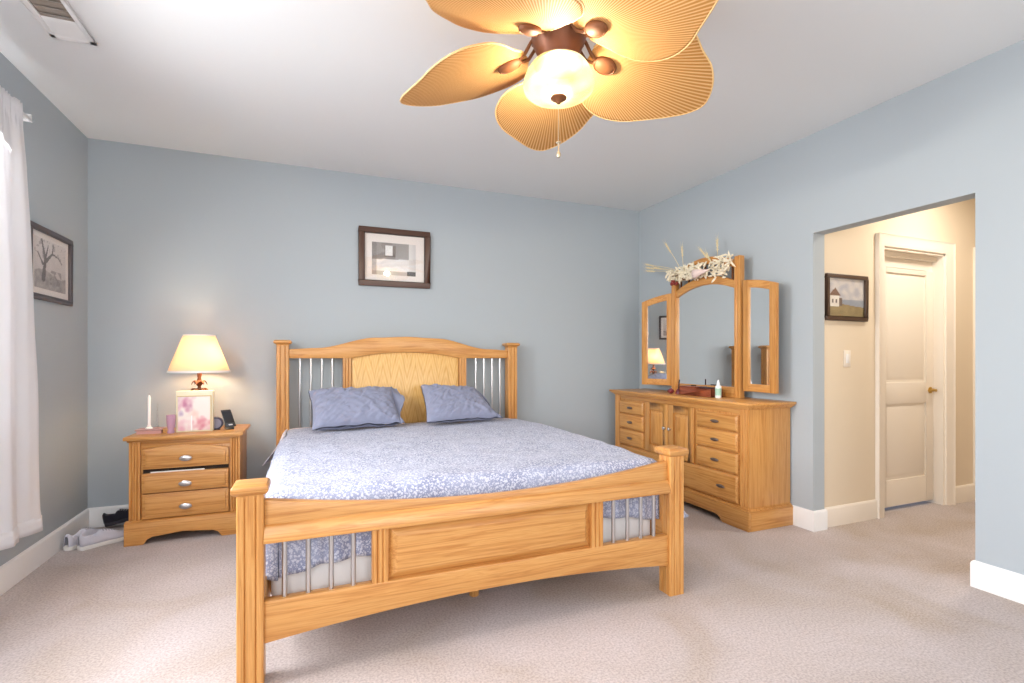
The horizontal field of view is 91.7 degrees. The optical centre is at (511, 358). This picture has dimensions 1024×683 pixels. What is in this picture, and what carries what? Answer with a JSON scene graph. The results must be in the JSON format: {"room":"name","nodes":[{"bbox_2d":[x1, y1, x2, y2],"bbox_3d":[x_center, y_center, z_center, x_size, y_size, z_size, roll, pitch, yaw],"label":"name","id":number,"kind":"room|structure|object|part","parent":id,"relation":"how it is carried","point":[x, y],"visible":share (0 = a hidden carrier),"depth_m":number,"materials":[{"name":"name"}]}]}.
{"room":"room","nodes":[
{"label":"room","id":0,"kind":"room"},
{"bbox_2d":[0,52,87,565],"bbox_3d":[-1.954,-0.179,0.749,0.150,2.738,5.853,0,0,-22],"label":"wall","id":1,"kind":"structure","parent":0,"point":[56,150],"depth_m":3.11,"materials":[{"name":"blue paint"}]},
{"bbox_2d":[23,112,32,122],"bbox_3d":[-2.230,-1.285,1.730,0.074,0.070,2.000,0,0,-22],"label":"curtain rod","id":2,"kind":"object","parent":1,"relation":"attached to","point":[26,117],"visible":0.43,"depth_m":2.64,"materials":[{"name":"white paint"}]},
{"bbox_2d":[0,85,42,550],"bbox_3d":[-2.371,-0.183,2.231,0.068,2.222,1.011,0,0,-22],"label":"curtain","id":3,"kind":"object","parent":2,"relation":"hanging from","point":[20,512],"visible":1,"depth_m":2.49,"materials":[{"name":"white fabric"}]},
{"bbox_2d":[0,509,88,595],"bbox_3d":[-1.912,1.121,0.865,0.015,0.138,5.638,0,0,-22],"label":"baseboard","id":4,"kind":"structure","parent":1,"relation":"attached to","point":[16,569],"depth_m":2.82,"materials":[{"name":"white paint"}]},
{"bbox_2d":[30,220,73,305],"bbox_3d":[-2.764,-0.550,2.981,0.022,0.426,0.541,0,0,-22],"label":"framed picture","id":5,"kind":"object","parent":1,"relation":"attached to","point":[52,252],"visible":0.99,"depth_m":2.99,"materials":[{"name":"grey"}]},
{"bbox_2d":[34,235,65,293],"bbox_3d":[-2.769,-0.552,2.982,0.001,0.291,0.385,0,0,-22],"label":"print","id":6,"kind":"object","parent":5,"relation":"attached to","point":[49,258],"depth_m":2.97},
{"bbox_2d":[88,138,638,507],"bbox_3d":[-0.889,-0.179,4.417,4.974,2.738,0.150,0,0,-22],"label":"wall","id":7,"kind":"structure","parent":0,"point":[248,254],"depth_m":4.02,"materials":[{"name":"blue paint"}]},
{"bbox_2d":[87,504,128,527],"bbox_3d":[-0.817,1.121,4.357,4.663,0.138,0.015,0,0,-22],"label":"baseboard","id":8,"kind":"structure","parent":7,"relation":"attached to","point":[95,513],"depth_m":3.50,"materials":[{"name":"white paint"}]},
{"bbox_2d":[358,225,430,288],"bbox_3d":[-1.005,-0.862,4.273,0.612,0.498,0.030,0,0,-22],"label":"framed picture","id":9,"kind":"object","parent":7,"relation":"attached to","point":[387,257],"visible":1,"depth_m":4.27,"materials":[{"name":"brown wood"}]},
{"bbox_2d":[372,242,415,276],"bbox_3d":[-1.015,-0.853,4.277,0.371,0.275,0.001,0,0,-22],"label":"print","id":10,"kind":"object","parent":9,"relation":"attached to","point":[387,258],"depth_m":4.28},
{"bbox_2d":[0,500,1023,682],"bbox_3d":[1.534,1.240,2.267,7.856,0.100,6.053,0,0,-22],"label":"floor","id":11,"kind":"structure","parent":0,"point":[891,598],"depth_m":2.25,"materials":[{"name":"carpet"}]},
{"bbox_2d":[63,527,99,550],"bbox_3d":[-2.744,1.137,3.198,0.090,0.104,0.278,0,0,2],"label":"sneaker","id":12,"kind":"object","parent":11,"relation":"on","point":[70,541],"visible":0.66,"depth_m":3.09,"materials":[{"name":"white rubber"}]},
{"bbox_2d":[77,528,123,550],"bbox_3d":[-2.609,1.137,3.186,0.090,0.104,0.278,0,0,30],"label":"sneaker","id":13,"kind":"object","parent":11,"relation":"on","point":[102,537],"visible":0.85,"depth_m":3.14,"materials":[{"name":"white rubber"}]},
{"bbox_2d":[102,508,128,526],"bbox_3d":[-2.748,1.119,3.518,0.246,0.117,0.077,0,0,-21],"label":"shoe","id":14,"kind":"object","parent":11,"relation":"on","point":[122,515],"visible":0.65,"depth_m":3.48,"materials":[{"name":"black rubber"}]},
{"bbox_2d":[123,424,249,546],"bbox_3d":[-2.220,0.845,3.451,0.668,0.690,0.487,0,0,-22],"label":"nightstand","id":15,"kind":"object","parent":11,"relation":"on","point":[179,481],"visible":0.94,"depth_m":3.26,"materials":[{"name":"brown wood"}]},
{"bbox_2d":[135,427,167,434],"bbox_3d":[-2.403,0.484,3.336,0.185,0.032,0.124,0,0,-22],"label":"box","id":16,"kind":"object","parent":15,"relation":"on","point":[156,430],"visible":0.88,"depth_m":3.29,"materials":[{"name":"pink paper"}]},
{"bbox_2d":[145,395,152,428],"bbox_3d":[-2.424,0.352,3.318,0.042,0.235,0.042,0,0,-22],"label":"taper candle","id":17,"kind":"object","parent":16,"relation":"on","point":[149,397],"visible":1,"depth_m":3.31,"materials":[{"name":"white wax"}]},
{"bbox_3d":[-2.420,0.474,3.330,0.150,0.008,0.124,0,0,-22],"label":"lid","id":18,"kind":"part","parent":16,"relation":"part of","materials":[{"name":"red"}]},
{"bbox_2d":[166,415,175,433],"bbox_3d":[-2.278,0.439,3.318,0.052,0.122,0.052,0,0,-22],"label":"candle jar","id":19,"kind":"object","parent":15,"relation":"on","point":[170,419],"visible":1,"depth_m":3.30,"materials":[{"name":"pink glass"}]},
{"bbox_3d":[-2.144,0.802,3.276,0.486,0.125,0.058,0,0,-22],"label":"drawer","id":20,"kind":"part","parent":15,"relation":"part of","materials":[{"name":"brown wood"}]},
{"bbox_3d":[-2.131,0.815,3.237,0.074,0.036,0.024,0,0,-22],"label":"handle","id":21,"kind":"part","parent":15,"relation":"part of","materials":[{"name":"grey metal"}]},
{"bbox_3d":[-2.147,0.952,3.282,0.486,0.160,0.046,0,0,-22],"label":"drawer","id":22,"kind":"part","parent":15,"relation":"part of","materials":[{"name":"brown wood"}]},
{"bbox_3d":[-2.135,0.965,3.248,0.074,0.036,0.024,0,0,-22],"label":"handle","id":23,"kind":"part","parent":15,"relation":"part of","materials":[{"name":"grey metal"}]},
{"bbox_3d":[-2.147,0.641,3.283,0.486,0.148,0.042,0,0,-22],"label":"drawer","id":24,"kind":"part","parent":15,"relation":"part of","materials":[{"name":"brown wood"}]},
{"bbox_3d":[-2.137,0.653,3.252,0.074,0.036,0.024,0,0,-22],"label":"handle","id":25,"kind":"part","parent":15,"relation":"part of","materials":[{"name":"grey metal"}]},
{"bbox_2d":[176,390,213,431],"bbox_3d":[-2.174,0.361,3.411,0.218,0.278,0.066,0,0,-22],"label":"picture frame","id":26,"kind":"object","parent":15,"relation":"on","point":[195,408],"visible":1,"depth_m":3.38,"materials":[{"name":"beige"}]},
{"bbox_2d":[166,334,230,390],"bbox_3d":[-2.227,0.166,3.538,0.388,0.668,0.388,0,0,-22],"label":"table lamp","id":27,"kind":"object","parent":15,"relation":"on","point":[199,354],"visible":0.79,"depth_m":3.43,"materials":[{"name":"beige fabric"}]},
{"bbox_3d":[-2.227,-0.034,3.538,0.384,0.264,0.384,0,0,-22],"label":"lamp shade","id":28,"kind":"part","parent":27,"relation":"part of","materials":[{"name":"beige fabric"}]},
{"bbox_3d":[-2.227,0.093,3.538,0.388,0.014,0.388,0,0,-22],"label":"shade trim","id":29,"kind":"part","parent":27,"relation":"part of","materials":[{"name":"beige fabric"}]},
{"bbox_3d":[-2.227,-0.163,3.538,0.200,0.010,0.200,0,0,-22],"label":"shade trim","id":30,"kind":"part","parent":27,"relation":"part of","materials":[{"name":"white fabric"}]},
{"bbox_2d":[214,417,223,429],"bbox_3d":[-2.078,0.455,3.491,0.090,0.090,0.040,0,0,-22],"label":"alarm clock","id":31,"kind":"object","parent":15,"relation":"on","point":[218,421],"visible":0.6,"depth_m":3.48,"materials":[{"name":"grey plastic"}]},
{"bbox_2d":[221,409,235,429],"bbox_3d":[-2.006,0.432,3.516,0.093,0.135,0.085,0,0,-36],"label":"mobile phone","id":32,"kind":"object","parent":15,"relation":"on","point":[227,415],"visible":1,"depth_m":3.52,"materials":[{"name":"black plastic"}]},
{"bbox_2d":[230,337,688,682],"bbox_3d":[-0.483,0.504,3.197,2.036,1.372,2.318,0,0,-22],"label":"bed","id":33,"kind":"object","parent":11,"relation":"on","point":[423,549],"visible":0.88,"depth_m":2.15,"materials":[{"name":"brown wood"}]},
{"bbox_3d":[-0.955,0.842,1.821,0.088,0.697,0.088,0,0,-22],"label":"foot post","id":34,"kind":"part","parent":33,"relation":"part of","materials":[{"name":"brown wood"}]},
{"bbox_3d":[-1.336,0.910,2.847,0.028,0.160,2.140,0,0,-22],"label":"rail","id":35,"kind":"part","parent":33,"relation":"part of","materials":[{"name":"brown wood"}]},
{"bbox_3d":[-1.778,0.541,3.855,0.088,1.298,0.088,0,0,-22],"label":"head post","id":36,"kind":"part","parent":33,"relation":"part of","materials":[{"name":"brown wood"}]},
{"bbox_3d":[-0.891,-0.091,4.206,1.822,0.182,0.057,0,0,-22],"label":"headboard rail","id":37,"kind":"part","parent":33,"relation":"part of","materials":[{"name":"brown wood"}]},
{"bbox_3d":[-0.890,0.314,4.207,0.900,0.752,0.032,0,0,-22],"label":"headboard panel","id":38,"kind":"part","parent":33,"relation":"part of","materials":[{"name":"brown wood"}]},
{"bbox_2d":[271,517,649,595],"bbox_3d":[-0.486,0.861,3.209,1.795,0.181,2.065,0,0,-22],"label":"box spring","id":39,"kind":"object","parent":33,"relation":"on","point":[296,582],"visible":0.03,"depth_m":2.02,"materials":[{"name":"white fabric"}]},
{"bbox_3d":[-0.487,0.659,3.212,1.795,0.218,2.060,0,0,-22],"label":"mattress","id":40,"kind":"object","parent":39,"relation":"on","visible":0},
{"bbox_2d":[273,418,509,454],"bbox_3d":[-0.828,0.681,4.023,2.016,0.294,0.281,0,0,-22],"label":"sheet","id":41,"kind":"object","parent":40,"relation":"on","point":[496,418],"visible":0.03,"depth_m":4.10,"materials":[{"name":"fabric"}]},
{"bbox_2d":[262,419,688,580],"bbox_3d":[-0.394,0.690,3.130,2.222,0.369,1.944,0,0,-22],"label":"comforter","id":42,"kind":"object","parent":40,"relation":"on","point":[413,460],"visible":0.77,"depth_m":2.48,"materials":[{"name":"fabric"}]},
{"bbox_2d":[308,386,405,430],"bbox_3d":[-1.138,0.363,3.707,0.727,0.299,0.360,0,0,-31],"label":"pillow","id":43,"kind":"object","parent":42,"relation":"on","point":[333,408],"visible":1,"depth_m":3.61,"materials":[{"name":"blue fabric"}]},
{"bbox_2d":[421,384,502,422],"bbox_3d":[-0.441,0.356,4.042,0.652,0.302,0.351,0,0,-29],"label":"pillow","id":44,"kind":"object","parent":42,"relation":"on","point":[443,403],"visible":1,"depth_m":3.94,"materials":[{"name":"blue fabric"}]},
{"bbox_3d":[-0.069,0.594,2.175,1.822,0.151,0.040,0,0,-22],"label":"footboard rail","id":45,"kind":"part","parent":33,"relation":"part of","materials":[{"name":"brown wood"}]},
{"bbox_3d":[-0.057,0.642,2.145,1.822,0.065,0.023,0,0,-22],"label":"footboard moulding","id":46,"kind":"part","parent":33,"relation":"part of","materials":[{"name":"brown wood"}]},
{"bbox_3d":[-0.191,1.090,2.501,0.052,0.200,0.051,0,0,-22],"label":"leg","id":47,"kind":"part","parent":33,"relation":"part of","materials":[{"name":"brown wood"}]},
{"bbox_3d":[-0.066,0.778,2.169,0.934,0.227,0.040,0,0,-22],"label":"footboard panel","id":48,"kind":"part","parent":33,"relation":"part of","materials":[{"name":"brown wood"}]},
{"bbox_3d":[-0.009,0.541,4.570,0.088,1.298,0.088,0,0,-22],"label":"head post","id":49,"kind":"part","parent":33,"relation":"part of","materials":[{"name":"brown wood"}]},
{"bbox_3d":[0.375,0.910,3.539,0.028,0.160,2.140,0,0,-22],"label":"rail","id":50,"kind":"part","parent":33,"relation":"part of","materials":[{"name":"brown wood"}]},
{"bbox_3d":[0.814,0.842,2.536,0.088,0.697,0.088,0,0,-22],"label":"foot post","id":51,"kind":"part","parent":33,"relation":"part of","materials":[{"name":"brown wood"}]},
{"bbox_2d":[609,388,795,531],"bbox_3d":[1.494,0.749,4.234,0.455,0.882,1.700,0,0,-22],"label":"dresser","id":52,"kind":"object","parent":11,"relation":"on","point":[737,463],"visible":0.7,"depth_m":3.62,"materials":[{"name":"brown wood"}]},
{"bbox_3d":[1.125,0.749,4.667,0.034,0.146,0.366,0,0,-22],"label":"drawer","id":53,"kind":"part","parent":52,"relation":"part of","materials":[{"name":"brown wood"}]},
{"bbox_3d":[1.125,0.600,4.667,0.034,0.136,0.366,0,0,-22],"label":"drawer","id":54,"kind":"part","parent":52,"relation":"part of","materials":[{"name":"brown wood"}]},
{"bbox_3d":[1.125,0.464,4.667,0.034,0.120,0.366,0,0,-22],"label":"drawer","id":55,"kind":"part","parent":52,"relation":"part of","materials":[{"name":"brown wood"}]},
{"bbox_3d":[1.191,0.931,4.505,0.034,0.198,0.717,0,0,-22],"label":"drawer","id":56,"kind":"part","parent":52,"relation":"part of","materials":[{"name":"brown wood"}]},
{"bbox_3d":[1.265,0.607,4.328,0.029,0.439,0.304,0,0,-22],"label":"door","id":57,"kind":"part","parent":52,"relation":"part of","materials":[{"name":"brown wood"}]},
{"bbox_3d":[1.336,0.370,4.170,0.016,0.036,1.459,0,0,-22],"label":"rail","id":58,"kind":"part","parent":52,"relation":"part of","materials":[{"name":"brown wood"}]},
{"bbox_3d":[1.381,0.607,4.042,0.029,0.439,0.302,0,0,-22],"label":"door","id":59,"kind":"part","parent":52,"relation":"part of","materials":[{"name":"brown wood"}]},
{"bbox_2d":[679,385,722,396],"bbox_3d":[1.550,0.266,4.090,0.128,0.084,0.366,0,0,-22],"label":"box","id":60,"kind":"object","parent":52,"relation":"on","point":[692,390],"visible":0.94,"depth_m":4.05,"materials":[{"name":"brown wood"}]},
{"bbox_3d":[1.518,0.236,4.170,0.128,0.010,0.194,0,0,-22],"label":"lid","id":61,"kind":"part","parent":60,"relation":"part of","materials":[{"name":"brown wood"}]},
{"bbox_2d":[642,255,778,397],"bbox_3d":[1.616,-0.270,4.170,0.145,1.154,1.413,0,0,-26],"label":"dresser mirror","id":62,"kind":"object","parent":52,"relation":"on","point":[703,332],"visible":0.84,"depth_m":4.07,"materials":[{"name":"brown wood"}]},
{"bbox_3d":[1.366,-0.173,4.667,0.310,0.847,0.032,0,0,44],"label":"wing frame","id":63,"kind":"part","parent":62,"relation":"part of","materials":[{"name":"brown wood"}]},
{"bbox_3d":[1.366,0.221,4.667,0.210,0.057,0.028,0,0,44],"label":"wing rail","id":64,"kind":"part","parent":62,"relation":"part of","materials":[{"name":"brown wood"}]},
{"bbox_3d":[1.366,-0.543,4.667,0.210,0.101,0.028,0,0,44],"label":"wing rail","id":65,"kind":"part","parent":62,"relation":"part of","materials":[{"name":"brown wood"}]},
{"bbox_3d":[1.367,-0.172,4.668,0.210,0.745,0.010,0,0,44],"label":"wing glass","id":66,"kind":"part","parent":62,"relation":"part of","materials":[{"name":"white mirror"}]},
{"bbox_3d":[1.491,-0.244,4.529,0.050,1.102,0.054,0,0,-22],"label":"post","id":67,"kind":"part","parent":62,"relation":"part of","materials":[{"name":"brown wood"}]},
{"bbox_2d":[643,238,735,285],"bbox_3d":[1.508,-0.859,4.354,0.187,0.508,1.146,0,0,-22],"label":"dried flowers","id":68,"kind":"object","parent":62,"relation":"on","point":[694,272],"visible":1,"depth_m":4.13,"materials":[{"name":"beige plant"}]},
{"bbox_3d":[1.629,0.266,4.192,0.038,0.082,0.676,0,0,-22],"label":"rail","id":69,"kind":"part","parent":62,"relation":"part of","materials":[{"name":"brown wood"}]},
{"bbox_3d":[1.629,-0.617,4.192,0.038,0.140,0.676,0,0,-22],"label":"arched rail","id":70,"kind":"part","parent":62,"relation":"part of","materials":[{"name":"brown wood"}]},
{"bbox_2d":[677,284,733,386],"bbox_3d":[1.631,-0.197,4.193,0.010,0.864,0.676,0,0,-22],"label":"mirror glass","id":71,"kind":"object","parent":62,"relation":"on","point":[705,312],"depth_m":4.18,"materials":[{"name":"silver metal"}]},
{"bbox_3d":[1.629,-0.777,4.192,0.038,0.140,0.676,0,0,-22],"label":"crest rail","id":72,"kind":"part","parent":62,"relation":"part of","materials":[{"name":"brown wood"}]},
{"bbox_3d":[1.764,-0.244,3.854,0.050,1.102,0.054,0,0,-22],"label":"post","id":73,"kind":"part","parent":62,"relation":"part of","materials":[{"name":"brown wood"}]},
{"bbox_3d":[1.828,0.221,3.660,0.028,0.057,0.210,0,0,-18],"label":"wing rail","id":74,"kind":"part","parent":62,"relation":"part of","materials":[{"name":"brown wood"}]},
{"bbox_3d":[1.828,-0.543,3.660,0.028,0.101,0.210,0,0,-18],"label":"wing rail","id":75,"kind":"part","parent":62,"relation":"part of","materials":[{"name":"brown wood"}]},
{"bbox_3d":[1.829,-0.172,3.660,0.010,0.745,0.210,0,0,-18],"label":"wing glass","id":76,"kind":"part","parent":62,"relation":"part of","materials":[{"name":"white mirror"}]},
{"bbox_3d":[1.828,-0.173,3.660,0.032,0.847,0.310,0,0,-18],"label":"wing frame","id":77,"kind":"part","parent":62,"relation":"part of","materials":[{"name":"brown wood"}]},
{"bbox_3d":[1.463,0.931,3.832,0.034,0.198,0.711,0,0,-22],"label":"drawer","id":78,"kind":"part","parent":52,"relation":"part of","materials":[{"name":"brown wood"}]},
{"bbox_2d":[715,380,720,397],"bbox_3d":[1.601,0.236,3.856,0.047,0.142,0.047,0,0,-22],"label":"lotion bottle","id":79,"kind":"object","parent":52,"relation":"on","point":[717,387],"visible":1,"depth_m":3.84,"materials":[{"name":"white plastic"}]},
{"bbox_3d":[1.522,0.749,3.687,0.034,0.146,0.400,0,0,-22],"label":"drawer","id":80,"kind":"part","parent":52,"relation":"part of","materials":[{"name":"brown wood"}]},
{"bbox_3d":[1.522,0.600,3.687,0.034,0.136,0.400,0,0,-22],"label":"drawer","id":81,"kind":"part","parent":52,"relation":"part of","materials":[{"name":"brown wood"}]},
{"bbox_3d":[1.522,0.464,3.687,0.034,0.120,0.400,0,0,-22],"label":"drawer","id":82,"kind":"part","parent":52,"relation":"part of","materials":[{"name":"brown wood"}]},
{"bbox_3d":[1.504,1.049,4.238,0.423,0.018,1.646,0,0,-22],"label":"plinth moulding","id":83,"kind":"part","parent":52,"relation":"part of","materials":[{"name":"brown wood"}]},
{"bbox_2d":[0,0,1023,210],"bbox_3d":[0.198,-1.598,1.727,4.974,0.100,6.053,0,0,-22],"label":"ceiling","id":84,"kind":"structure","parent":0,"point":[318,84],"depth_m":2.75,"materials":[{"name":"white paint"}]},
{"bbox_2d":[20,0,97,45],"bbox_3d":[-2.046,-1.542,2.220,0.186,0.012,0.416,0,0,-22],"label":"ceiling vent","id":85,"kind":"object","parent":84,"relation":"in","point":[59,19],"visible":1,"depth_m":2.26,"materials":[{"name":"white metal"}]},
{"bbox_2d":[400,0,718,157],"bbox_3d":[0.239,-1.189,2.056,1.368,0.718,1.395,0,0,-22],"label":"ceiling fan","id":86,"kind":"object","parent":84,"relation":"hanging from","point":[648,60],"visible":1,"depth_m":2.02,"materials":[{"name":"brown metal"}]},
{"bbox_3d":[-0.220,-1.238,2.188,0.589,0.180,0.546,0,0,17],"label":"blade","id":87,"kind":"part","parent":86,"relation":"part of","materials":[{"name":"brown wicker"}]},
{"bbox_3d":[-0.063,-1.238,1.703,0.546,0.180,0.589,0,0,35],"label":"blade","id":88,"kind":"part","parent":86,"relation":"part of","materials":[{"name":"brown wicker"}]},
{"bbox_3d":[0.065,-1.300,2.093,0.107,0.103,0.070,0,0,17],"label":"blade arm","id":89,"kind":"part","parent":86,"relation":"part of","materials":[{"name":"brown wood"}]},
{"bbox_3d":[0.194,-1.238,2.487,0.546,0.180,0.589,0,0,-1],"label":"blade","id":90,"kind":"part","parent":86,"relation":"part of","materials":[{"name":"brown wicker"}]},
{"bbox_3d":[0.193,-0.968,2.053,0.002,0.175,0.002,0,0,-22],"label":"pull chain","id":91,"kind":"part","parent":86,"relation":"part of","materials":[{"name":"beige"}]},
{"bbox_3d":[0.193,-0.862,2.053,0.022,0.066,0.021,0,0,-22],"label":"chain pull","id":92,"kind":"part","parent":86,"relation":"part of","materials":[{"name":"beige"}]},
{"bbox_3d":[0.193,-1.146,2.053,0.294,0.138,0.294,0,0,-22],"label":"lamp shade","id":93,"kind":"part","parent":86,"relation":"part of","materials":[{"name":"white glass"}]},
{"bbox_3d":[0.272,-1.300,1.946,0.070,0.103,0.107,0,0,-37],"label":"blade arm","id":94,"kind":"part","parent":86,"relation":"part of","materials":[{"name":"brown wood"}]},
{"bbox_3d":[0.319,-1.300,2.095,0.107,0.103,0.070,0,0,-19],"label":"blade arm","id":95,"kind":"part","parent":86,"relation":"part of","materials":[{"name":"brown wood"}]},
{"bbox_3d":[0.447,-1.238,1.701,0.546,0.180,0.589,0,0,-37],"label":"blade","id":96,"kind":"part","parent":86,"relation":"part of","materials":[{"name":"brown wicker"}]},
{"bbox_3d":[0.605,-1.238,2.186,0.589,0.180,0.546,0,0,-19],"label":"blade","id":97,"kind":"part","parent":86,"relation":"part of","materials":[{"name":"brown wicker"}]},
{"bbox_2d":[639,40,1023,574],"bbox_3d":[2.490,-0.179,2.546,0.111,2.738,5.853,0,0,-22],"label":"wall","id":98,"kind":"structure","parent":0,"point":[956,136],"depth_m":3.00,"materials":[{"name":"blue paint"}]},
{"bbox_2d":[791,504,1023,604],"bbox_3d":[2.454,1.121,2.630,0.138,0.138,5.638,0,0,-22],"label":"baseboard","id":99,"kind":"structure","parent":98,"relation":"attached to","point":[1004,583],"depth_m":2.54,"materials":[{"name":"white paint"}]},
{"bbox_2d":[824,198,974,507],"bbox_3d":[3.432,-0.179,4.074,2.782,2.738,0.140,0,0,-22],"label":"wall","id":100,"kind":"structure","parent":0,"point":[849,392],"depth_m":3.66,"materials":[{"name":"beige paint"}]},
{"bbox_2d":[824,273,868,321],"bbox_3d":[2.409,-0.434,3.572,0.443,0.331,0.022,0,0,-22],"label":"framed picture","id":101,"kind":"object","parent":100,"relation":"attached to","point":[846,296],"visible":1,"depth_m":3.57,"materials":[{"name":"brown"}]},
{"bbox_2d":[830,277,863,316],"bbox_3d":[2.408,-0.434,3.576,0.383,0.279,0.001,0,0,-22],"label":"print","id":102,"kind":"object","parent":101,"relation":"attached to","point":[846,295],"depth_m":3.58},
{"bbox_2d":[843,350,850,366],"bbox_3d":[2.419,0.001,3.583,0.072,0.118,0.010,0,0,-22],"label":"light switch","id":103,"kind":"object","parent":100,"relation":"attached to","point":[846,353],"visible":1,"depth_m":3.58,"materials":[{"name":"beige paint"}]},
{"bbox_2d":[824,483,974,527],"bbox_3d":[3.725,1.121,3.350,2.782,0.138,1.420,0,0,-22],"label":"baseboard","id":104,"kind":"structure","parent":100,"relation":"attached to","point":[855,512],"depth_m":3.62,"materials":[{"name":"beige paint"}]},
{"bbox_2d":[885,267,936,507],"bbox_3d":[3.128,0.225,3.943,0.737,1.876,0.094,0,0,-22],"label":"door","id":105,"kind":"structure","parent":100,"relation":"in","point":[909,389],"depth_m":3.97,"materials":[{"name":"beige paint"}]},
{"bbox_3d":[3.410,0.260,4.035,0.136,0.052,0.054,0,0,-22],"label":"handle","id":106,"kind":"part","parent":105,"relation":"part of","materials":[{"name":"gold metal"}]},
{"bbox_2d":[885,251,936,271],"bbox_3d":[3.122,-0.768,3.956,0.739,0.117,0.065,0,0,-22],"label":"trim","id":107,"kind":"structure","parent":100,"relation":"attached to","point":[892,259],"depth_m":3.97,"materials":[{"name":"beige paint"}]},
{"bbox_2d":[875,232,955,518],"bbox_3d":[3.132,0.129,3.931,0.951,2.123,0.160,0,0,-22],"label":"trim","id":108,"kind":"structure","parent":100,"relation":"attached to","point":[944,269],"depth_m":4.02,"materials":[{"name":"beige paint"}]},
{"bbox_2d":[973,247,974,483],"bbox_3d":[4.289,0.129,4.399,0.926,2.123,0.160,0,0,-22],"label":"trim","id":109,"kind":"structure","parent":100,"relation":"attached to","point":[973,247],"depth_m":4.17,"materials":[{"name":"beige paint"}]}
]}

